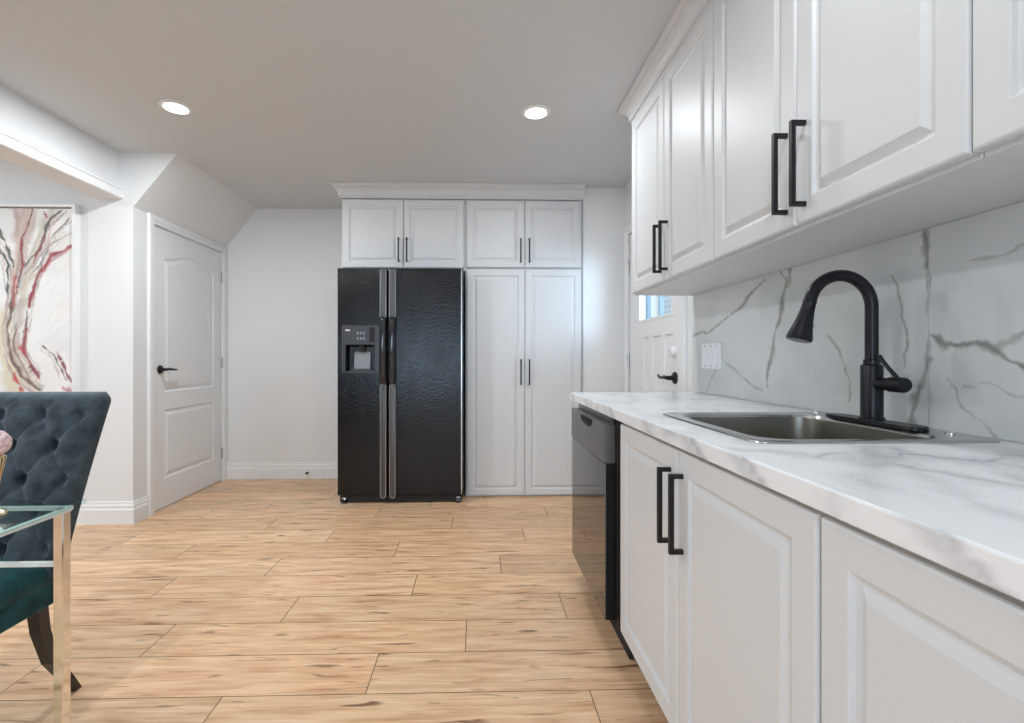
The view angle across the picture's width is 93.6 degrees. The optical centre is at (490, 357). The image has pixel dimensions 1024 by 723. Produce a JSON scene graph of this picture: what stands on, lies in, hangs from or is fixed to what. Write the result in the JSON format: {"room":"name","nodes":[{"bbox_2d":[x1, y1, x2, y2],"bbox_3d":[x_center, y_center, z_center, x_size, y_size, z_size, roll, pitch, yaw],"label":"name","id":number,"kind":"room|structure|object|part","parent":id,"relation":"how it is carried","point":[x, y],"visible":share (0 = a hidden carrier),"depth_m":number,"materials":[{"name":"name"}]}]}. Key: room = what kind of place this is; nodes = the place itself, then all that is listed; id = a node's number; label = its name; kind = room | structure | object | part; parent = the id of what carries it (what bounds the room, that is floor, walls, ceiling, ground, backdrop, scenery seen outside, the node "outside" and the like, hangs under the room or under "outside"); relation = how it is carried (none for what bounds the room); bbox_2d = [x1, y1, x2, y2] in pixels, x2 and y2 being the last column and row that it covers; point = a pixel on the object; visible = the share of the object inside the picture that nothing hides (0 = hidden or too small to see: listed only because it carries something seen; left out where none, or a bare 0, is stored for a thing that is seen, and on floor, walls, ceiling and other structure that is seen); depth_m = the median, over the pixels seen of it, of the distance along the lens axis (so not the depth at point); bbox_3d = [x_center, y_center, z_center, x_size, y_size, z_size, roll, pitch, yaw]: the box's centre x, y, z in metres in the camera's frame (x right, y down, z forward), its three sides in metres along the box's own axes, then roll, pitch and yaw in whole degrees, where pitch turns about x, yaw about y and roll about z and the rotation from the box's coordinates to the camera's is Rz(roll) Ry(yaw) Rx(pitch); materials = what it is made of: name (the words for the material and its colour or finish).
{"room":"kitchen","nodes":[
{"label":"kitchen","id":0,"kind":"room"},
{"bbox_2d":[0,153,143,501],"bbox_3d":[-3.769,-0.130,3.172,2.830,2.440,0.100,0,0,-2],"label":"wall","id":1,"kind":"structure","parent":0,"point":[112,230],"depth_m":3.16,"materials":[{"name":"white paint"}]},
{"bbox_2d":[0,203,80,391],"bbox_3d":[-3.209,-0.369,3.112,1.044,1.254,0.049,0,0,-2],"label":"painting","id":2,"kind":"object","parent":1,"relation":"attached to","point":[40,244],"visible":0.98,"depth_m":3.11,"materials":[{"name":"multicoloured paint"}]},
{"bbox_2d":[0,130,123,198],"bbox_3d":[-2.345,-1.085,0.049,0.024,0.077,6.220,0,0,-2],"label":"trim","id":3,"kind":"structure","parent":1,"relation":"attached to","point":[8,141],"depth_m":2.67,"materials":[{"name":"white paint"}]},
{"bbox_2d":[76,496,147,524],"bbox_3d":[-3.711,1.016,3.176,2.746,0.147,0.136,0,0,-2],"label":"baseboard","id":4,"kind":"structure","parent":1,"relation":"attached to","point":[104,512],"depth_m":3.14,"materials":[{"name":"white paint"}]},
{"bbox_2d":[144,212,226,516],"bbox_3d":[-2.420,-0.130,3.790,0.100,2.440,1.065,0,0,-2],"label":"door frame","id":5,"kind":"structure","parent":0,"point":[145,213],"depth_m":3.29,"materials":[{"name":"white paint"}]},
{"bbox_2d":[155,226,222,510],"bbox_3d":[-2.369,0.075,3.813,0.096,2.010,0.899,0,0,-2],"label":"door","id":6,"kind":"structure","parent":5,"relation":"in","point":[188,275],"depth_m":3.74,"materials":[{"name":"white paint"}]},
{"bbox_3d":[-2.341,0.082,3.486,0.057,0.060,0.159,0,0,-2],"label":"handle","id":7,"kind":"part","parent":6,"relation":"part of","materials":[{"name":"black metal"}]},
{"bbox_2d":[133,153,257,246],"bbox_3d":[-2.226,-1.173,3.745,0.285,0.355,1.165,0,0,-2],"label":"sloped wall section","id":8,"kind":"structure","parent":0,"point":[167,186],"depth_m":3.50,"materials":[{"name":"white paint"}]},
{"bbox_2d":[0,477,668,722],"bbox_3d":[-1.965,1.150,0.555,6.500,0.120,7.988,0,0,-2],"label":"floor","id":9,"kind":"structure","parent":0,"point":[236,600],"depth_m":1.99,"materials":[{"name":"brown wood"}]},
{"bbox_2d":[0,505,73,722],"bbox_3d":[-1.865,0.715,0.668,1.807,0.750,0.933,0,0,-2],"label":"dining table","id":10,"kind":"object","parent":9,"relation":"on","point":[61,515],"visible":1,"depth_m":1.11,"materials":[{"name":"clear glass"}]},
{"bbox_2d":[0,431,11,514],"bbox_3d":[-1.077,0.248,1.042,0.057,0.183,0.057,0,0,-2],"label":"flower vase","id":11,"kind":"object","parent":10,"relation":"on","point":[5,439],"visible":1,"depth_m":1.04,"materials":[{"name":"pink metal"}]},
{"bbox_3d":[-1.077,0.185,1.042,0.057,0.057,0.057,0,0,-2],"label":"flower","id":12,"kind":"part","parent":11,"relation":"part of","materials":[{"name":"pink plant"}]},
{"bbox_3d":[-1.865,0.355,0.668,1.783,0.008,0.901,0,0,-2],"label":"rail","id":13,"kind":"part","parent":10,"relation":"part of","materials":[{"name":"clear glass"}]},
{"bbox_3d":[-0.998,0.721,1.117,0.023,0.739,0.023,0,0,-2],"label":"leg","id":14,"kind":"part","parent":10,"relation":"part of","materials":[{"name":"silver metal"}]},
{"bbox_2d":[0,392,110,691],"bbox_3d":[-1.535,0.603,1.302,0.485,0.974,0.719,0,0,-2],"label":"dining chair","id":15,"kind":"object","parent":9,"relation":"on","point":[55,436],"visible":0.84,"depth_m":1.51,"materials":[{"name":"fabric"}]},
{"bbox_3d":[-1.538,0.676,1.228,0.436,0.158,0.571,0,0,-2],"label":"seat","id":16,"kind":"part","parent":15,"relation":"part of","materials":[{"name":"teal fabric"}]},
{"bbox_3d":[-1.381,0.921,1.522,0.043,0.338,0.147,0,0,7],"label":"leg","id":17,"kind":"part","parent":15,"relation":"part of","materials":[{"name":"black wood"}]},
{"bbox_3d":[-1.541,0.388,1.533,0.485,0.544,0.256,0,0,-2],"label":"backrest","id":18,"kind":"part","parent":15,"relation":"part of","materials":[{"name":"fabric"}]},
{"bbox_2d":[338,268,465,502],"bbox_3d":[-0.684,0.209,3.937,0.938,1.762,0.783,0,0,-2],"label":"refrigerator","id":19,"kind":"object","parent":9,"relation":"on","point":[402,332],"visible":1,"depth_m":3.60,"materials":[{"name":"black metal"}]},
{"bbox_3d":[-0.967,-0.071,3.611,0.042,0.052,0.043,0,0,-2],"label":"spout","id":20,"kind":"part","parent":19,"relation":"part of","materials":[{"name":"black plastic"}]},
{"bbox_3d":[-0.959,0.178,3.622,0.373,1.700,0.068,0,0,-2],"label":"freezer door","id":21,"kind":"part","parent":19,"relation":"part of","materials":[{"name":"black"}]},
{"bbox_3d":[-0.800,-0.055,3.569,0.046,0.490,0.054,0,0,-2],"label":"handle","id":22,"kind":"part","parent":19,"relation":"part of","materials":[{"name":"black plastic"}]},
{"bbox_2d":[389,268,465,497],"bbox_3d":[-0.682,0.186,3.937,0.934,1.717,0.783,0,0,-2],"label":"door","id":23,"kind":"structure","parent":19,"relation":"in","point":[427,307],"depth_m":3.60,"materials":[{"name":"black metal"}]},
{"bbox_2d":[466,269,581,495],"bbox_3d":[0.258,0.193,4.065,0.923,1.795,0.653,0,0,-2],"label":"pantry cabinet","id":24,"kind":"object","parent":9,"relation":"on","point":[524,326],"visible":0.97,"depth_m":3.77,"materials":[{"name":"white"}]},
{"bbox_3d":[0.042,0.191,3.777,0.453,1.774,0.020,0,0,-2],"label":"door","id":25,"kind":"part","parent":24,"relation":"part of","materials":[{"name":"white"}]},
{"bbox_3d":[0.237,0.110,3.755,0.010,0.200,0.035,0,0,-2],"label":"handle","id":26,"kind":"part","parent":24,"relation":"part of","materials":[{"name":"black metal"}]},
{"bbox_2d":[466,199,581,268],"bbox_3d":[0.258,-0.979,4.065,0.923,0.543,0.653,0,0,-2],"label":"upper cabinet","id":27,"kind":"object","parent":24,"relation":"on","point":[500,234],"visible":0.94,"depth_m":3.78,"materials":[{"name":"white"}]},
{"bbox_3d":[0.042,-0.975,3.777,0.453,0.526,0.020,0,0,-2],"label":"door","id":28,"kind":"part","parent":27,"relation":"part of","materials":[{"name":"white"}]},
{"bbox_3d":[0.236,-0.843,3.755,0.010,0.185,0.035,0,0,-2],"label":"handle","id":29,"kind":"part","parent":27,"relation":"part of","materials":[{"name":"black metal"}]},
{"bbox_3d":[0.493,-0.975,3.789,0.443,0.526,0.020,0,0,-2],"label":"door","id":30,"kind":"part","parent":27,"relation":"part of","materials":[{"name":"white"}]},
{"bbox_3d":[0.493,0.191,3.789,0.443,1.774,0.020,0,0,-2],"label":"door","id":31,"kind":"part","parent":24,"relation":"part of","materials":[{"name":"white"}]},
{"bbox_2d":[582,200,583,391],"bbox_3d":[0.725,-0.081,4.097,0.010,2.341,0.610,0,0,-2],"label":"strip","id":32,"kind":"object","parent":24,"relation":"attached to","point":[582,200],"visible":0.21,"depth_m":3.80,"materials":[{"name":"white"}]},
{"bbox_2d":[572,403,633,659],"bbox_3d":[0.729,0.655,2.070,0.634,0.862,0.676,0,0,-2],"label":"dishwasher","id":33,"kind":"object","parent":9,"relation":"on","point":[595,435],"visible":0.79,"depth_m":1.87,"materials":[{"name":"black"}]},
{"bbox_3d":[0.418,0.682,2.087,0.004,0.577,0.618,0,0,-2],"label":"panel","id":34,"kind":"part","parent":33,"relation":"part of","materials":[{"name":"black"}]},
{"bbox_3d":[0.432,0.319,2.087,0.040,0.142,0.620,0,0,-2],"label":"control panel","id":35,"kind":"part","parent":33,"relation":"part of","materials":[{"name":"grey"}]},
{"bbox_3d":[0.476,0.236,2.086,0.060,0.024,0.615,0,0,-2],"label":"rail","id":36,"kind":"part","parent":33,"relation":"part of","materials":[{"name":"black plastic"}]},
{"bbox_3d":[0.436,0.682,2.087,0.032,0.579,0.620,0,0,-2],"label":"door","id":37,"kind":"part","parent":33,"relation":"part of","materials":[{"name":"black"}]},
{"bbox_2d":[614,420,623,631],"bbox_3d":[0.750,0.607,2.070,0.592,0.757,0.676,0,0,-2],"label":"panel","id":38,"kind":"object","parent":33,"relation":"in","point":[617,424],"depth_m":1.75,"materials":[{"name":"black"}]},
{"bbox_2d":[620,424,829,722],"bbox_3d":[0.779,0.655,1.221,0.680,0.870,0.996,0,0,-2],"label":"base cabinet","id":39,"kind":"object","parent":9,"relation":"on","point":[720,568],"visible":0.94,"depth_m":1.02,"materials":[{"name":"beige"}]},
{"bbox_3d":[0.477,0.603,1.462,0.021,0.738,0.492,0,0,-2],"label":"cabinet door","id":40,"kind":"part","parent":39,"relation":"part of","materials":[{"name":"white"}]},
{"bbox_3d":[0.455,0.385,1.259,0.034,0.197,0.011,0,0,-2],"label":"handle","id":41,"kind":"part","parent":39,"relation":"part of","materials":[{"name":"black metal"}]},
{"bbox_3d":[0.457,0.385,1.184,0.034,0.197,0.011,0,0,-2],"label":"handle","id":42,"kind":"part","parent":39,"relation":"part of","materials":[{"name":"black metal"}]},
{"bbox_3d":[0.490,0.603,0.965,0.021,0.738,0.495,0,0,-2],"label":"cabinet door","id":43,"kind":"part","parent":39,"relation":"part of","materials":[{"name":"white"}]},
{"bbox_2d":[570,392,1023,601],"bbox_3d":[0.788,0.199,1.079,0.667,0.037,2.915,0,0,-2],"label":"countertop","id":44,"kind":"structure","parent":39,"relation":"on","point":[959,507],"depth_m":0.73,"materials":[{"name":"stone"}]},
{"bbox_2d":[663,411,999,443],"bbox_3d":[0.822,0.268,1.281,0.545,0.197,0.542,0,0,-2],"label":"sink","id":45,"kind":"object","parent":44,"relation":"in","point":[813,427],"visible":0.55,"depth_m":1.41,"materials":[{"name":"silver metal"}]},
{"bbox_2d":[691,417,926,438],"bbox_3d":[0.801,0.275,1.280,0.412,0.178,0.457,0,0,-2],"label":"basin","id":46,"kind":"object","parent":45,"relation":"in","point":[759,427],"depth_m":1.49,"materials":[{"name":"grey"}]},
{"bbox_2d":[786,270,929,431],"bbox_3d":[0.924,-0.031,1.287,0.259,0.411,0.304,0,0,-2],"label":"kitchen faucet","id":47,"kind":"object","parent":44,"relation":"on","point":[873,383],"visible":1,"depth_m":1.27,"materials":[{"name":"black"}]},
{"bbox_2d":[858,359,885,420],"bbox_3d":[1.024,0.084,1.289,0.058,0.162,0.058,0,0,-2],"label":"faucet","id":48,"kind":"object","parent":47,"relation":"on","point":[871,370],"depth_m":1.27,"materials":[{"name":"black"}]},
{"bbox_3d":[1.024,0.170,1.289,0.060,0.010,0.304,0,0,-2],"label":"plate","id":49,"kind":"part","parent":47,"relation":"part of","materials":[{"name":"black"}]},
{"bbox_3d":[1.024,0.025,1.235,0.013,0.069,0.060,0,0,-12],"label":"lever","id":50,"kind":"part","parent":47,"relation":"part of","materials":[{"name":"black"}]},
{"bbox_2d":[821,516,1023,722],"bbox_3d":[0.803,0.655,0.271,0.680,0.870,0.900,0,0,-2],"label":"base cabinet","id":51,"kind":"object","parent":9,"relation":"on","point":[907,637],"visible":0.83,"depth_m":0.56,"materials":[{"name":"beige"}]},
{"bbox_2d":[0,0,678,208],"bbox_3d":[-1.968,-1.410,0.649,6.500,0.120,7.800,0,0,-2],"label":"ceiling","id":52,"kind":"structure","parent":0,"point":[288,99],"depth_m":2.37,"materials":[{"name":"white paint"}]},
{"bbox_2d":[0,84,119,198],"bbox_3d":[-2.432,-1.198,0.046,0.150,0.303,6.220,0,0,-2],"label":"beam","id":53,"kind":"structure","parent":52,"relation":"attached to","point":[21,118],"depth_m":2.68,"materials":[{"name":"white paint"}]},
{"bbox_2d":[158,99,192,114],"bbox_3d":[-1.692,-1.345,2.582,0.156,0.010,0.156,0,0,-2],"label":"recessed light","id":54,"kind":"object","parent":52,"relation":"in","point":[172,106],"visible":1,"depth_m":2.57,"materials":[{"name":"white paint"}]},
{"bbox_2d":[163,103,187,113],"bbox_3d":[-1.692,-1.343,2.582,0.114,0.005,0.114,0,0,-2],"label":"diffuser","id":55,"kind":"object","parent":54,"relation":"attached to","point":[175,108],"depth_m":2.58,"materials":[{"name":"white plastic"}]},
{"bbox_2d":[522,105,549,119],"bbox_3d":[0.249,-1.345,2.634,0.156,0.010,0.156,0,0,-2],"label":"recessed light","id":56,"kind":"object","parent":52,"relation":"in","point":[532,112],"visible":1,"depth_m":2.62,"materials":[{"name":"white paint"}]},
{"bbox_2d":[526,108,545,118],"bbox_3d":[0.249,-1.343,2.634,0.114,0.005,0.114,0,0,-2],"label":"diffuser","id":57,"kind":"object","parent":56,"relation":"attached to","point":[531,113],"depth_m":2.63,"materials":[{"name":"white plastic"}]},
{"bbox_2d":[227,208,465,476],"bbox_3d":[-0.661,-0.130,4.429,3.690,2.440,0.120,0,0,-2],"label":"wall","id":58,"kind":"structure","parent":0,"point":[283,265],"depth_m":4.34,"materials":[{"name":"white paint"}]},
{"bbox_2d":[227,462,337,478],"bbox_3d":[-1.788,1.016,4.332,1.189,0.147,0.016,0,0,-2],"label":"baseboard","id":59,"kind":"structure","parent":58,"relation":"attached to","point":[260,470],"depth_m":4.33,"materials":[{"name":"white paint"}]},
{"bbox_2d":[342,198,465,282],"bbox_3d":[-0.689,-0.968,4.040,0.967,0.565,0.653,0,0,-2],"label":"upper cabinet","id":60,"kind":"object","parent":58,"relation":"attached to","point":[376,233],"visible":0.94,"depth_m":3.75,"materials":[{"name":"white"}]},
{"bbox_3d":[-0.916,-0.972,3.752,0.468,0.533,0.020,0,0,-2],"label":"door","id":61,"kind":"part","parent":60,"relation":"part of","materials":[{"name":"white"}]},
{"bbox_3d":[-0.445,-0.972,3.765,0.468,0.533,0.020,0,0,-2],"label":"door","id":62,"kind":"part","parent":60,"relation":"part of","materials":[{"name":"white"}]},
{"bbox_2d":[330,182,585,199],"bbox_3d":[-0.256,-1.297,4.038,1.968,0.104,0.683,0,0,-2],"label":"crown molding","id":63,"kind":"structure","parent":60,"relation":"attached to","point":[363,190],"depth_m":3.73,"materials":[{"name":"white"}]},
{"bbox_2d":[584,188,623,391],"bbox_3d":[0.892,-0.130,4.107,0.322,2.440,0.605,0,0,-2],"label":"wall","id":64,"kind":"structure","parent":0,"point":[603,207],"depth_m":3.81,"materials":[{"name":"white paint"}]},
{"bbox_2d":[624,179,1020,442],"bbox_3d":[1.202,-0.130,0.724,0.120,2.440,7.385,0,0,-2],"label":"wall","id":65,"kind":"structure","parent":0,"point":[628,188],"depth_m":2.66,"materials":[{"name":"white paint"}]},
{"bbox_2d":[628,235,679,391],"bbox_3d":[1.073,0.070,3.235,0.106,2.016,0.927,0,0,-2],"label":"door","id":66,"kind":"structure","parent":65,"relation":"in","point":[654,355],"depth_m":3.22,"materials":[{"name":"white paint"}]},
{"bbox_3d":[1.060,0.118,2.901,0.064,0.072,0.192,0,0,-2],"label":"handle","id":67,"kind":"part","parent":66,"relation":"part of","materials":[{"name":"black metal"}]},
{"bbox_2d":[646,296,663,318],"bbox_3d":[1.252,0.140,3.384,0.040,2.200,1.500,0,0,-2],"label":"window","id":68,"kind":"structure","parent":65,"relation":"in","point":[648,298],"depth_m":3.52,"materials":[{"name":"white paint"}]},
{"bbox_2d":[624,223,686,391],"bbox_3d":[1.068,0.037,3.213,0.016,2.106,1.105,0,0,-2],"label":"trim","id":69,"kind":"structure","parent":65,"relation":"attached to","point":[628,229],"depth_m":3.70,"materials":[{"name":"white paint"}]},
{"bbox_2d":[680,296,680,391],"bbox_3d":[1.149,0.065,2.740,0.120,2.050,0.054,0,0,-2],"label":"trim","id":70,"kind":"structure","parent":65,"relation":"attached to","point":[680,296],"depth_m":2.75,"materials":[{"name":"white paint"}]},
{"bbox_2d":[632,1,805,295],"bbox_3d":[0.914,-0.803,2.114,0.382,0.943,0.885,0,0,-2],"label":"upper cabinet","id":71,"kind":"object","parent":65,"relation":"attached to","point":[673,132],"visible":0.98,"depth_m":1.96,"materials":[{"name":"white"}]},
{"bbox_3d":[0.765,-0.792,2.329,0.021,0.905,0.441,0,0,-2],"label":"door","id":72,"kind":"part","parent":71,"relation":"part of","materials":[{"name":"white"}]},
{"bbox_3d":[0.741,-0.485,2.135,0.038,0.213,0.011,0,0,-2],"label":"handle","id":73,"kind":"part","parent":71,"relation":"part of","materials":[{"name":"black metal"}]},
{"bbox_3d":[0.742,-0.485,2.067,0.038,0.213,0.011,0,0,-2],"label":"handle","id":74,"kind":"part","parent":71,"relation":"part of","materials":[{"name":"black metal"}]},
{"bbox_2d":[617,0,713,124],"bbox_3d":[0.930,-1.297,1.175,0.400,0.104,2.901,0,0,-2],"label":"crown molding","id":75,"kind":"structure","parent":71,"relation":"attached to","point":[687,14],"depth_m":2.04,"materials":[{"name":"white"}]},
{"bbox_3d":[0.776,-0.792,1.889,0.021,0.905,0.435,0,0,-2],"label":"door","id":76,"kind":"part","parent":71,"relation":"part of","materials":[{"name":"white"}]},
{"bbox_2d":[693,201,1023,442],"bbox_3d":[1.126,-0.076,1.102,0.009,0.510,2.945,0,0,-2],"label":"backsplash","id":77,"kind":"structure","parent":65,"relation":"attached to","point":[950,295],"depth_m":1.29,"materials":[{"name":"stone"}]},
{"bbox_2d":[702,343,721,368],"bbox_3d":[1.084,-0.009,2.359,0.008,0.125,0.196,0,0,-2],"label":"switch plate","id":78,"kind":"object","parent":77,"relation":"attached to","point":[711,352],"visible":1,"depth_m":2.34,"materials":[{"name":"white plastic"}]},
{"bbox_2d":[703,349,706,362],"bbox_3d":[1.080,-0.009,2.420,0.004,0.068,0.038,0,0,-2],"label":"rocker switch","id":79,"kind":"object","parent":78,"relation":"attached to","point":[704,350],"depth_m":2.41,"materials":[{"name":"white plastic"}]},
{"bbox_2d":[708,349,712,362],"bbox_3d":[1.081,-0.009,2.359,0.004,0.068,0.038,0,0,-2],"label":"rocker switch","id":80,"kind":"object","parent":78,"relation":"attached to","point":[710,351],"depth_m":2.36,"materials":[{"name":"white plastic"}]},
{"bbox_2d":[715,349,718,362],"bbox_3d":[1.083,-0.009,2.298,0.004,0.068,0.038,0,0,-2],"label":"rocker switch","id":81,"kind":"object","parent":78,"relation":"attached to","point":[716,350],"depth_m":2.29,"materials":[{"name":"white plastic"}]},
{"bbox_3d":[1.105,-0.076,1.900,0.009,0.510,1.348,0,0,-2],"label":"panel","id":82,"kind":"part","parent":77,"relation":"part of","materials":[{"name":"stone"}]},
{"bbox_3d":[1.144,-0.076,0.428,0.009,0.510,1.596,0,0,-2],"label":"panel","id":83,"kind":"part","parent":77,"relation":"part of","materials":[{"name":"stone"}]},
{"bbox_2d":[714,0,1023,262],"bbox_3d":[0.937,-0.803,1.235,0.382,0.943,0.870,0,0,-2],"label":"upper cabinet","id":84,"kind":"object","parent":65,"relation":"attached to","point":[841,126],"visible":1,"depth_m":1.12,"materials":[{"name":"white"}]},
{"bbox_3d":[0.788,-0.792,1.450,0.021,0.905,0.429,0,0,-2],"label":"door","id":85,"kind":"part","parent":84,"relation":"part of","materials":[{"name":"white"}]},
{"bbox_3d":[0.763,-0.485,1.267,0.038,0.213,0.011,0,0,-2],"label":"handle","id":86,"kind":"part","parent":84,"relation":"part of","materials":[{"name":"black metal"}]},
{"bbox_3d":[0.765,-0.485,1.196,0.038,0.213,0.011,0,0,-2],"label":"handle","id":87,"kind":"part","parent":84,"relation":"part of","materials":[{"name":"black metal"}]},
{"bbox_3d":[0.799,-0.792,1.015,0.021,0.905,0.433,0,0,-2],"label":"door","id":88,"kind":"part","parent":84,"relation":"part of","materials":[{"name":"white"}]},
{"bbox_2d":[973,0,1023,157],"bbox_3d":[0.960,-0.803,0.362,0.382,0.943,0.874,0,0,-2],"label":"upper cabinet","id":89,"kind":"object","parent":65,"relation":"attached to","point":[998,25],"visible":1,"depth_m":0.76,"materials":[{"name":"white"}]},
{"label":"outside","id":90,"kind":"structure","parent":0,"visible":0},
{"bbox_3d":[3.978,1.315,6.606,5.700,0.150,11.000,0,0,-2],"label":"ground","id":91,"kind":"structure","parent":90,"visible":0},
{"bbox_2d":[656,296,670,315],"bbox_3d":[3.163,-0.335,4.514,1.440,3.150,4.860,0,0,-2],"label":"neighbouring house","id":92,"kind":"structure","parent":91,"relation":"on","point":[667,299],"depth_m":6.60,"materials":[{"name":"white"}]}
]}

